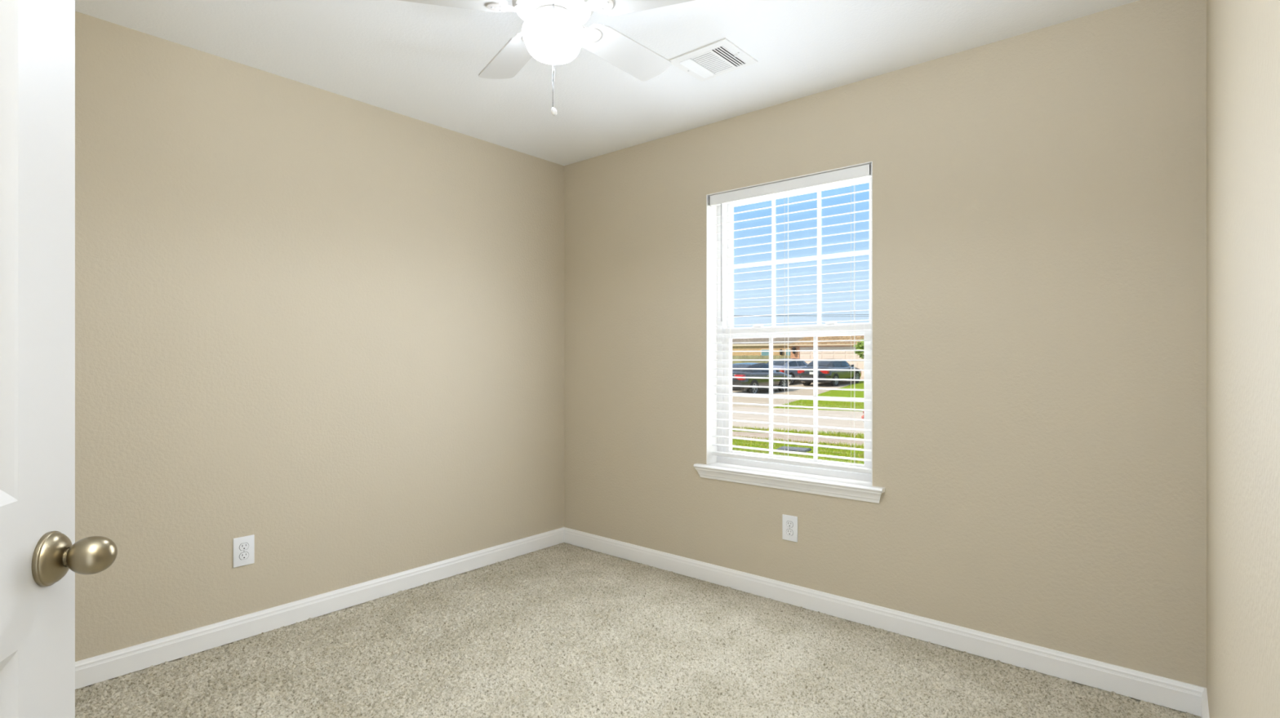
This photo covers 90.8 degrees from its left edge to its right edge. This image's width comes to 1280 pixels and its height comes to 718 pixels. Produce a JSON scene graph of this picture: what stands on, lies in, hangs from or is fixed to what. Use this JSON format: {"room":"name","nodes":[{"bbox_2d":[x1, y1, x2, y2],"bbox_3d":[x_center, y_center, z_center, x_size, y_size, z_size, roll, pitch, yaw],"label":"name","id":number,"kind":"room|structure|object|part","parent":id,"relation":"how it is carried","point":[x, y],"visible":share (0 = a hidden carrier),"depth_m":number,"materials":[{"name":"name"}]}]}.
{"room":"empty bedroom","nodes":[
{"label":"empty bedroom","id":0,"kind":"room"},
{"bbox_2d":[75,11,564,687],"bbox_3d":[-1.523,-0.034,2.998,0.150,2.540,3.353,0,0,40],"label":"wall","id":1,"kind":"structure","parent":0,"point":[326,328],"depth_m":2.79,"materials":[{"name":"beige paint"}]},
{"bbox_2d":[232,534,254,568],"bbox_3d":[-1.684,0.817,2.684,0.008,0.123,0.080,0,0,40],"label":"wall outlet","id":2,"kind":"object","parent":1,"relation":"attached to","point":[243,548],"visible":1,"depth_m":2.68,"materials":[{"name":"white plastic"}]},
{"bbox_2d":[239,551,248,559],"bbox_3d":[-1.683,0.837,2.683,0.001,0.030,0.037,0,0,40],"label":"receptacle","id":3,"kind":"object","parent":2,"relation":"attached to","point":[242,555],"depth_m":2.68,"materials":[{"name":"white plastic"}]},
{"bbox_2d":[239,542,248,551],"bbox_3d":[-1.682,0.797,2.682,0.002,0.030,0.037,0,0,40],"label":"receptacle","id":4,"kind":"object","parent":2,"relation":"attached to","point":[242,546],"depth_m":2.68,"materials":[{"name":"white plastic"}]},
{"bbox_2d":[75,527,564,689],"bbox_3d":[-1.476,1.139,2.925,0.014,0.094,3.063,0,0,40],"label":"baseboard","id":5,"kind":"structure","parent":1,"relation":"attached to","point":[99,668],"depth_m":2.80,"materials":[{"name":"white wood"}]},
{"bbox_2d":[75,0,1139,165],"bbox_3d":[-0.314,-1.354,1.040,4.623,0.200,4.783,0,0,40],"label":"ceiling","id":6,"kind":"structure","parent":0,"point":[422,62],"depth_m":2.56,"materials":[{"name":"white paint"}]},
{"bbox_2d":[397,0,695,115],"bbox_3d":[-0.244,-0.981,1.978,1.038,0.546,1.000,0,0,40],"label":"ceiling fan","id":7,"kind":"object","parent":6,"relation":"hanging from","point":[553,32],"visible":1,"depth_m":1.93,"materials":[{"name":"white ceramic"}]},
{"bbox_3d":[-0.596,-1.069,1.865,0.397,0.006,0.140,0,12,-14],"label":"blade","id":8,"kind":"part","parent":7,"relation":"part of","materials":[{"name":"white"}]},
{"bbox_3d":[-0.396,-1.082,1.913,0.135,0.044,0.072,0,12,-14],"label":"blade arm","id":9,"kind":"part","parent":7,"relation":"part of","materials":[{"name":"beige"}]},
{"bbox_3d":[-0.449,-1.069,2.235,0.140,0.006,0.397,-14,7,-32],"label":"blade","id":10,"kind":"part","parent":7,"relation":"part of","materials":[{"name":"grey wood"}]},
{"bbox_3d":[-0.257,-0.899,1.869,0.003,0.337,0.058,0,0,-6],"label":"pull chain","id":11,"kind":"part","parent":7,"relation":"part of","materials":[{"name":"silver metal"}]},
{"bbox_3d":[-0.268,-0.987,1.949,0.191,0.123,0.191,0,0,40],"label":"lamp globe","id":12,"kind":"part","parent":7,"relation":"part of","materials":[{"name":"white glass"}]},
{"bbox_3d":[-0.256,-0.957,1.872,0.003,0.227,0.054,0,0,-10],"label":"pull chain","id":13,"kind":"part","parent":7,"relation":"part of","materials":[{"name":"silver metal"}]},
{"bbox_3d":[-0.185,-1.082,2.054,0.072,0.044,0.135,-15,-10,39],"label":"blade arm","id":14,"kind":"part","parent":7,"relation":"part of","materials":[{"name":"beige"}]},
{"bbox_3d":[-0.142,-1.082,1.903,0.135,0.044,0.072,0,-12,22],"label":"blade arm","id":15,"kind":"part","parent":7,"relation":"part of","materials":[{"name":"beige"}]},
{"bbox_3d":[-0.052,-1.069,2.210,0.140,0.006,0.397,-15,-10,39],"label":"blade","id":16,"kind":"part","parent":7,"relation":"part of","materials":[{"name":"grey wood"}]},
{"bbox_3d":[0.047,-1.069,1.825,0.397,0.006,0.140,0,-12,22],"label":"blade","id":17,"kind":"part","parent":7,"relation":"part of","materials":[{"name":"grey wood"}]},
{"bbox_2d":[668,38,757,81],"bbox_3d":[0.306,-1.247,2.652,0.287,0.014,0.250,0,0,40],"label":"ceiling vent","id":18,"kind":"object","parent":6,"relation":"in","point":[722,56],"visible":1,"depth_m":2.64,"materials":[{"name":"white metal"}]},
{"bbox_2d":[564,0,1206,701],"bbox_3d":[0.805,-0.034,3.114,3.557,2.540,0.170,0,0,40],"label":"wall","id":19,"kind":"structure","parent":0,"point":[1039,196],"depth_m":2.54,"materials":[{"name":"beige paint"}]},
{"bbox_2d":[693,161,884,503],"bbox_3d":[0.741,-0.122,3.152,1.002,1.516,0.219,0,0,40],"label":"window","id":20,"kind":"structure","parent":19,"relation":"in","point":[855,486],"depth_m":3.27,"materials":[{"name":"white"}]},
{"bbox_3d":[0.714,0.575,3.121,1.002,0.019,0.137,0,0,40],"label":"sill","id":21,"kind":"part","parent":20,"relation":"part of","materials":[{"name":"white wood"}]},
{"bbox_2d":[708,164,871,473],"bbox_3d":[0.722,-0.178,3.127,0.870,1.391,0.066,0,0,40],"label":"window blind","id":22,"kind":"object","parent":20,"relation":"attached to","point":[863,171],"visible":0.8,"depth_m":3.06,"materials":[{"name":"white plastic"}]},
{"bbox_3d":[0.726,-0.160,3.132,0.002,1.349,0.038,0,0,40],"label":"ladder cord","id":23,"kind":"part","parent":22,"relation":"part of","materials":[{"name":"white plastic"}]},
{"bbox_3d":[0.726,0.508,3.132,0.858,0.018,0.035,0,0,40],"label":"rail","id":24,"kind":"part","parent":22,"relation":"part of","materials":[{"name":"white plastic"}]},
{"bbox_3d":[0.982,-0.160,2.916,0.002,1.349,0.038,0,0,40],"label":"ladder cord","id":25,"kind":"part","parent":22,"relation":"part of","materials":[{"name":"white fabric"}]},
{"bbox_3d":[0.990,-0.164,2.906,0.002,1.341,0.001,0,0,40],"label":"lift cord","id":26,"kind":"part","parent":22,"relation":"part of","materials":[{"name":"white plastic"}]},
{"bbox_2d":[729,336,863,460],"bbox_3d":[0.769,0.193,3.183,0.736,0.611,0.008,0,0,40],"label":"grille","id":27,"kind":"object","parent":20,"relation":"attached to","point":[771,338],"depth_m":3.25,"materials":[{"name":"white plastic"}]},
{"bbox_3d":[0.773,0.185,3.187,0.804,0.705,0.032,0,0,40],"label":"sash","id":28,"kind":"part","parent":20,"relation":"part of","materials":[{"name":"white plastic"}]},
{"bbox_3d":[0.795,-0.491,3.213,0.808,0.730,0.024,0,0,40],"label":"sash","id":29,"kind":"part","parent":20,"relation":"part of","materials":[{"name":"white plastic"}]},
{"bbox_2d":[732,190,869,326],"bbox_3d":[0.792,-0.502,3.210,0.756,0.667,0.008,0,0,40],"label":"grille","id":30,"kind":"object","parent":20,"relation":"attached to","point":[773,197],"depth_m":3.27,"materials":[{"name":"white plastic"}]},
{"bbox_2d":[782,514,797,542],"bbox_3d":[0.727,0.821,3.063,0.080,0.123,0.008,0,0,40],"label":"wall outlet","id":31,"kind":"object","parent":19,"relation":"attached to","point":[789,523],"visible":1,"depth_m":3.06,"materials":[{"name":"white plastic"}]},
{"bbox_2d":[786,528,793,536],"bbox_3d":[0.726,0.841,3.061,0.037,0.030,0.002,0,0,40],"label":"receptacle","id":32,"kind":"object","parent":31,"relation":"attached to","point":[789,532],"depth_m":3.06,"materials":[{"name":"white plastic"}]},
{"bbox_2d":[786,520,793,528],"bbox_3d":[0.726,0.801,3.061,0.037,0.030,0.001,0,0,40],"label":"receptacle","id":33,"kind":"object","parent":31,"relation":"attached to","point":[789,524],"depth_m":3.06,"materials":[{"name":"white plastic"}]},
{"bbox_2d":[564,527,1204,716],"bbox_3d":[0.689,1.139,3.092,3.107,0.094,0.014,0,0,40],"label":"baseboard","id":34,"kind":"structure","parent":19,"relation":"attached to","point":[1175,695],"depth_m":2.63,"materials":[{"name":"white wood"}]},
{"bbox_2d":[1206,0,1279,717],"bbox_3d":[1.226,-0.034,1.015,0.397,2.540,2.533,0,0,40],"label":"wall","id":35,"kind":"structure","parent":0,"point":[1243,36],"depth_m":0.99,"materials":[{"name":"beige paint"}]},
{"bbox_2d":[1200,688,1209,717],"bbox_3d":[1.063,1.139,1.139,0.014,0.094,2.513,0,0,40],"label":"baseboard","id":36,"kind":"structure","parent":35,"relation":"attached to","point":[1204,701],"depth_m":2.02,"materials":[{"name":"white wood"}]},
{"bbox_3d":[-0.314,1.267,1.040,4.623,0.138,4.783,0,0,40],"label":"floor","id":37,"kind":"structure","parent":0,"visible":0},
{"bbox_2d":[75,542,1200,717],"bbox_3d":[-0.295,1.188,1.927,3.103,0.017,3.059,0,0,40],"label":"carpet","id":38,"kind":"object","parent":37,"relation":"on","point":[563,630],"visible":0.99,"depth_m":2.46,"materials":[{"name":"beige carpet"}]},
{"bbox_3d":[-1.029,-0.034,0.830,3.603,2.540,0.680,0,0,40],"label":"wall","id":39,"kind":"structure","parent":0,"visible":0},
{"bbox_2d":[0,0,117,717],"bbox_3d":[-0.583,0.165,0.443,0.102,2.018,0.763,0,0,-18],"label":"door","id":40,"kind":"structure","parent":39,"relation":"in","point":[41,557],"depth_m":0.72,"materials":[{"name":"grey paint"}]},
{"bbox_3d":[-0.656,0.235,0.756,0.045,0.044,0.044,0,0,-18],"label":"knob","id":41,"kind":"part","parent":40,"relation":"part of","materials":[{"name":"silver metal"}]},
{"label":"outside","id":42,"kind":"structure","parent":0,"visible":0},
{"bbox_2d":[732,377,863,408],"bbox_3d":[6.332,1.639,33.963,8.000,0.791,20.500,0,0,29],"label":"driveway","id":43,"kind":"structure","parent":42,"point":[797,384],"depth_m":30.05,"materials":[{"name":"concrete"}]},
{"bbox_2d":[732,362,791,394],"bbox_3d":[5.517,0.924,30.770,2.040,1.535,4.830,0,2,41],"label":"car","id":44,"kind":"object","parent":43,"relation":"on","point":[735,373],"visible":0.64,"depth_m":29.55,"materials":[{"name":"black paint"}]},
{"bbox_2d":[734,374,745,380],"bbox_3d":[4.529,0.832,28.621,0.460,0.245,0.240,0,2,41],"label":"tail lamp","id":45,"kind":"object","parent":44,"relation":"attached to","point":[735,375],"depth_m":28.51,"materials":[{"name":"red plastic"}]},
{"bbox_3d":[6.217,1.371,30.197,0.028,0.090,2.000,0,2,41],"label":"sill trim","id":46,"kind":"part","parent":44,"relation":"part of","materials":[{"name":"black plastic"}]},
{"bbox_2d":[766,358,808,385],"bbox_3d":[9.016,0.754,37.978,2.040,1.595,4.842,0,0,43],"label":"car","id":47,"kind":"object","parent":43,"relation":"on","point":[776,364],"visible":0.27,"depth_m":36.67,"materials":[{"name":"grey paint"}]},
{"bbox_2d":[797,358,862,386],"bbox_3d":[11.050,0.769,36.388,2.040,1.592,4.842,0,0,42],"label":"car","id":48,"kind":"object","parent":43,"relation":"on","point":[830,365],"visible":0.73,"depth_m":35.01,"materials":[{"name":"black paint"}]},
{"bbox_2d":[820,368,829,373],"bbox_3d":[10.019,0.674,34.249,0.460,0.245,0.240,0,2,42],"label":"tail lamp","id":49,"kind":"object","parent":48,"relation":"attached to","point":[821,371],"depth_m":34.12,"materials":[{"name":"red plastic"}]},
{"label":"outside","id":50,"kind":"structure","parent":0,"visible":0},
{"bbox_2d":[732,400,863,464],"bbox_3d":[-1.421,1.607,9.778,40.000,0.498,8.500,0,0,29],"label":"lawn","id":51,"kind":"structure","parent":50,"point":[774,447],"depth_m":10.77,"materials":[{"name":"green plant"}]},
{"bbox_2d":[776,446,811,452],"bbox_3d":[2.638,1.589,10.836,0.520,0.115,0.380,0,0,29],"label":"utility cover","id":52,"kind":"object","parent":51,"relation":"on","point":[782,448],"visible":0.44,"depth_m":10.74,"materials":[{"name":"grey plastic"}]},
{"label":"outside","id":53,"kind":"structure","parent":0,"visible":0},
{"bbox_2d":[773,381,863,411],"bbox_3d":[23.136,1.589,34.330,20.998,0.905,37.500,0,0,29],"label":"lawn","id":54,"kind":"structure","parent":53,"point":[837,393],"depth_m":28.01,"materials":[{"name":"green plant"}]},
{"bbox_2d":[853,338,863,359],"bbox_3d":[12.637,0.192,34.079,2.156,2.820,1.923,0,0,40],"label":"tree","id":55,"kind":"object","parent":54,"relation":"on","point":[860,346],"visible":0.14,"depth_m":34.16,"materials":[{"name":"green plant"}]},
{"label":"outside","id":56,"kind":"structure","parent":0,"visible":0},
{"bbox_2d":[734,314,869,316],"bbox_3d":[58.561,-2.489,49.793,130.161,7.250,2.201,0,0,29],"label":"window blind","id":57,"kind":"object","parent":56,"point":[849,314],"visible":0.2,"depth_m":71.25,"materials":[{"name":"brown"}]},
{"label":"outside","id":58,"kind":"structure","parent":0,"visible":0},
{"bbox_2d":[733,428,863,439],"bbox_3d":[1.517,1.780,15.050,40.000,0.286,0.870,0,0,29],"label":"grass verge","id":59,"kind":"structure","parent":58,"point":[742,428],"depth_m":14.09,"materials":[{"name":"green plant"}]},
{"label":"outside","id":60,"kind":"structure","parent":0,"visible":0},
{"bbox_2d":[732,431,863,446],"bbox_3d":[0.977,1.737,14.080,40.000,0.281,1.350,0,0,29],"label":"sidewalk","id":61,"kind":"structure","parent":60,"point":[738,434],"depth_m":12.89,"materials":[{"name":"concrete"}]},
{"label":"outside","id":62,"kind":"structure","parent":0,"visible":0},
{"bbox_2d":[732,406,863,435],"bbox_3d":[3.751,1.896,19.059,40.001,0.300,8.050,0,0,29],"label":"street","id":63,"kind":"structure","parent":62,"point":[837,414],"depth_m":18.38,"materials":[{"name":"concrete"}]},
{"bbox_3d":[2.169,1.588,46.012,17.996,0.905,38.914,0,0,40],"label":"yard","id":64,"kind":"structure","parent":0,"visible":0},
{"bbox_2d":[732,355,790,364],"bbox_3d":[9.180,0.518,48.063,6.450,1.619,0.133,0,0,29],"label":"wooden fence","id":65,"kind":"object","parent":64,"relation":"on","point":[734,357],"visible":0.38,"depth_m":48.22,"materials":[{"name":"brown wood"}]},
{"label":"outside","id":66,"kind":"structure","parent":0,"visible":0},
{"bbox_3d":[15.458,1.328,50.342,11.116,0.364,18.220,0,0,40],"label":"yard","id":67,"kind":"structure","parent":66,"visible":0},
{"bbox_2d":[732,335,863,377],"bbox_3d":[11.207,-0.600,50.026,18.280,3.700,12.890,0,0,29],"label":"house","id":68,"kind":"structure","parent":67,"relation":"on","point":[837,345],"depth_m":43.17,"materials":[{"name":"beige brick"}]},
{"bbox_3d":[10.055,-0.225,50.404,0.720,1.030,0.050,0,0,29],"label":"pane","id":69,"kind":"part","parent":68,"relation":"part of","materials":[{"name":"teal glass"}]},
{"bbox_3d":[12.965,0.200,42.118,4.650,2.100,0.115,0,0,29],"label":"garage door","id":70,"kind":"part","parent":68,"relation":"part of","materials":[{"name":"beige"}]}
]}

